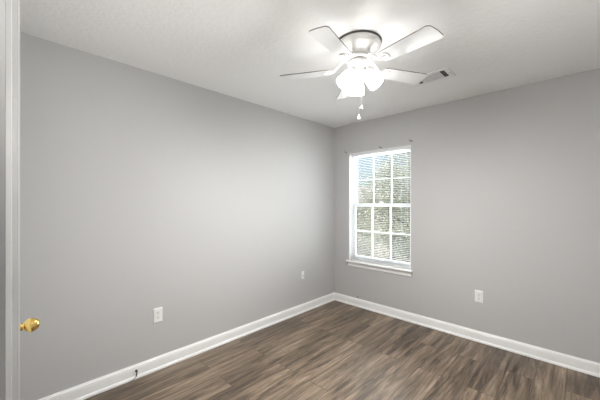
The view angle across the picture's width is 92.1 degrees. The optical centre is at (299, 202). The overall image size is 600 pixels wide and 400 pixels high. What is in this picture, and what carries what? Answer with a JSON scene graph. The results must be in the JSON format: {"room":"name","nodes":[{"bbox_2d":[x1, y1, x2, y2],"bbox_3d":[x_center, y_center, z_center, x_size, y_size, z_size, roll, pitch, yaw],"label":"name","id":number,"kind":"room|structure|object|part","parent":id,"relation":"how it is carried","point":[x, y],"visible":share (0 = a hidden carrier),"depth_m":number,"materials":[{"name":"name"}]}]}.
{"room":"empty bedroom","nodes":[
{"label":"empty bedroom","id":0,"kind":"room"},
{"bbox_2d":[0,0,4,399],"bbox_3d":[-0.781,0.153,0.679,2.950,2.440,0.120,0,0,44],"label":"wall","id":1,"kind":"structure","parent":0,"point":[2,2],"depth_m":0.46,"materials":[{"name":"grey paint"}]},
{"bbox_2d":[5,0,39,399],"bbox_3d":[-1.207,0.336,1.242,0.820,2.050,0.087,0,0,44],"label":"door","id":2,"kind":"structure","parent":1,"relation":"attached to","point":[13,326],"depth_m":0.94,"materials":[{"name":"white paint"}]},
{"bbox_3d":[-0.944,0.427,1.010,0.048,0.048,0.054,0,0,44],"label":"knob","id":3,"kind":"part","parent":2,"relation":"part of","materials":[{"name":"gold metal"}]},
{"bbox_2d":[20,32,333,399],"bbox_3d":[-1.134,0.153,2.522,0.120,2.440,4.860,0,0,44],"label":"wall","id":4,"kind":"structure","parent":0,"point":[142,191],"depth_m":2.32,"materials":[{"name":"grey paint"}]},
{"bbox_2d":[153,307,161,323],"bbox_3d":[-1.173,0.927,2.389,0.009,0.118,0.071,0,0,44],"label":"wall outlet","id":5,"kind":"object","parent":4,"relation":"attached to","point":[157,312],"visible":1,"depth_m":2.38,"materials":[{"name":"white plastic"}]},
{"bbox_2d":[39,292,334,399],"bbox_3d":[-0.647,1.321,2.922,0.022,0.105,3.288,0,0,44],"label":"baseboard","id":6,"kind":"structure","parent":4,"relation":"attached to","point":[91,388],"depth_m":2.48,"materials":[{"name":"white paint"}]},
{"bbox_2d":[20,0,599,127],"bbox_3d":[-0.073,-1.117,1.410,3.190,0.100,4.980,0,0,44],"label":"ceiling","id":7,"kind":"structure","parent":0,"point":[240,49],"depth_m":1.90,"materials":[{"name":"white paint"}]},
{"bbox_2d":[280,25,442,120],"bbox_3d":[0.400,-0.804,1.904,1.032,0.526,1.037,0,0,44],"label":"ceiling fan","id":8,"kind":"object","parent":7,"relation":"hanging from","point":[357,47],"visible":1,"depth_m":1.84,"materials":[{"name":"white metal"}]},
{"bbox_3d":[0.048,-0.899,2.040,0.367,0.027,0.135,0,0,13],"label":"fan blade","id":9,"kind":"part","parent":8,"relation":"part of","materials":[{"name":"white wood"}]},
{"bbox_3d":[0.179,-0.899,1.639,0.135,0.027,0.367,0,0,31],"label":"fan blade","id":10,"kind":"part","parent":8,"relation":"part of","materials":[{"name":"white wood"}]},
{"bbox_3d":[0.389,-0.899,2.289,0.135,0.027,0.367,0,0,-5],"label":"fan blade","id":11,"kind":"part","parent":8,"relation":"part of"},
{"bbox_3d":[0.301,-0.809,1.882,0.108,0.138,0.130,0,0,44],"label":"lamp shade","id":12,"kind":"part","parent":8,"relation":"part of","materials":[{"name":"white glass"}]},
{"bbox_3d":[0.396,-0.805,2.025,0.116,0.139,0.119,0,0,44],"label":"lamp shade","id":13,"kind":"part","parent":8,"relation":"part of","materials":[{"name":"white glass"}]},
{"bbox_3d":[0.405,-0.756,1.904,0.002,0.227,0.002,0,0,44],"label":"pull chain","id":14,"kind":"part","parent":8,"relation":"part of","materials":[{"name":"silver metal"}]},
{"bbox_3d":[0.479,-0.809,1.882,0.131,0.138,0.108,0,0,44],"label":"lamp shade","id":15,"kind":"part","parent":8,"relation":"part of","materials":[{"name":"white glass"}]},
{"bbox_3d":[0.731,-0.899,2.042,0.367,0.027,0.135,0,0,-23],"label":"fan blade","id":16,"kind":"part","parent":8,"relation":"part of","materials":[{"name":"white wood"}]},
{"bbox_3d":[0.602,-0.899,1.640,0.135,0.027,0.367,0,0,-41],"label":"fan blade","id":17,"kind":"part","parent":8,"relation":"part of","materials":[{"name":"white wood"}]},
{"bbox_2d":[416,67,455,86],"bbox_3d":[1.110,-1.059,2.445,0.320,0.016,0.218,0,0,44],"label":"ceiling vent","id":18,"kind":"object","parent":7,"relation":"in","point":[443,73],"visible":0.7,"depth_m":2.41,"materials":[{"name":"white metal"}]},
{"bbox_2d":[84,300,599,399],"bbox_3d":[-0.073,1.423,1.410,3.190,0.100,4.980,0,0,44],"label":"floor","id":19,"kind":"structure","parent":0,"point":[334,350],"depth_m":2.38,"materials":[{"name":"wood"}]},
{"bbox_2d":[334,68,599,362],"bbox_3d":[1.604,0.153,3.141,2.950,2.440,0.160,0,0,44],"label":"wall","id":20,"kind":"structure","parent":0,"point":[505,184],"depth_m":2.73,"materials":[{"name":"grey paint"}]},
{"bbox_2d":[346,145,412,276],"bbox_3d":[1.011,0.090,3.675,0.899,1.525,0.198,0,0,44],"label":"window","id":21,"kind":"structure","parent":20,"relation":"attached to","point":[352,191],"depth_m":3.79,"materials":[{"name":"white plastic"}]},
{"bbox_3d":[1.011,0.784,3.675,0.899,0.022,0.198,0,0,44],"label":"sill","id":22,"kind":"part","parent":21,"relation":"part of","materials":[{"name":"white paint"}]},
{"bbox_3d":[1.042,0.377,3.707,0.815,0.748,0.030,0,0,44],"label":"sash","id":23,"kind":"part","parent":21,"relation":"part of","materials":[{"name":"white plastic"}]},
{"bbox_3d":[1.065,-0.299,3.731,0.815,0.701,0.030,0,0,44],"label":"sash","id":24,"kind":"part","parent":21,"relation":"part of","materials":[{"name":"white glass"}]},
{"bbox_2d":[351,147,409,267],"bbox_3d":[0.999,0.054,3.662,0.815,1.426,0.042,0,0,44],"label":"window blind","id":25,"kind":"object","parent":20,"relation":"attached to","point":[403,148],"visible":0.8,"depth_m":3.64,"materials":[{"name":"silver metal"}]},
{"bbox_3d":[1.004,0.061,3.667,0.001,1.394,0.028,0,0,44],"label":"ladder cord","id":26,"kind":"part","parent":25,"relation":"part of","materials":[{"name":"white fabric"}]},
{"bbox_3d":[1.004,0.760,3.667,0.809,0.014,0.024,0,0,44],"label":"rail","id":27,"kind":"part","parent":25,"relation":"part of","materials":[{"name":"white plastic"}]},
{"bbox_3d":[1.261,-0.200,3.391,0.002,0.885,0.004,0,0,44],"label":"lift cord","id":28,"kind":"part","parent":25,"relation":"part of","materials":[{"name":"white fabric"}]},
{"bbox_2d":[334,292,599,377],"bbox_3d":[1.541,1.321,3.076,2.950,0.105,0.022,0,0,44],"label":"baseboard","id":29,"kind":"structure","parent":20,"relation":"attached to","point":[585,366],"depth_m":2.81,"materials":[{"name":"white paint"}]},
{"bbox_2d":[475,290,482,302],"bbox_3d":[1.771,0.927,2.862,0.071,0.118,0.009,0,0,44],"label":"wall outlet","id":30,"kind":"object","parent":20,"relation":"attached to","point":[478,294],"visible":1,"depth_m":2.86,"materials":[{"name":"white plastic"}]},
{"label":"outside","id":31,"kind":"structure","parent":0,"visible":0},
{"bbox_3d":[17.950,4.373,29.313,70.000,0.200,59.500,0,0,44],"label":"ground","id":32,"kind":"structure","parent":31,"visible":0},
{"bbox_2d":[356,232,377,256],"bbox_3d":[1.891,2.440,10.518,1.949,3.681,2.531,0,0,44],"label":"tree","id":33,"kind":"object","parent":32,"relation":"on","point":[357,234],"visible":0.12,"depth_m":10.41,"materials":[{"name":"green plant"}]},
{"bbox_2d":[356,207,381,254],"bbox_3d":[3.119,1.990,17.454,3.530,4.577,3.389,0,0,12],"label":"tree","id":34,"kind":"object","parent":32,"relation":"on","point":[358,215],"visible":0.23,"depth_m":16.82,"materials":[{"name":"green plant"}]},
{"bbox_2d":[367,252,396,259],"bbox_3d":[1.961,2.711,7.413,1.904,3.141,1.937,0,0,44],"label":"tree","id":35,"kind":"object","parent":32,"relation":"on","point":[376,252],"visible":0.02,"depth_m":7.54,"materials":[{"name":"green plant"}]},
{"bbox_2d":[356,187,409,261],"bbox_3d":[6.448,1.403,25.490,13.400,5.740,7.600,0,0,44],"label":"tree","id":36,"kind":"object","parent":32,"relation":"on","point":[360,188],"visible":0.03,"depth_m":21.55,"materials":[{"name":"green plant"}]},
{"bbox_2d":[357,154,409,259],"bbox_3d":[4.372,0.860,13.976,3.520,6.834,3.675,0,0,-34],"label":"tree","id":37,"kind":"object","parent":32,"relation":"on","point":[401,169],"visible":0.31,"depth_m":13.90,"materials":[{"name":"green plant"}]},
{"bbox_2d":[366,151,409,261],"bbox_3d":[3.790,0.900,9.662,3.153,6.754,2.870,0,0,44],"label":"tree","id":38,"kind":"object","parent":32,"relation":"on","point":[401,198],"visible":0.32,"depth_m":9.78,"materials":[{"name":"green plant"}]},
{"bbox_2d":[367,153,409,259],"bbox_3d":[5.699,0.284,17.493,3.556,7.984,3.507,0,0,-13],"label":"tree","id":39,"kind":"object","parent":32,"relation":"on","point":[393,153],"visible":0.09,"depth_m":17.37,"materials":[{"name":"green plant"}]}
]}

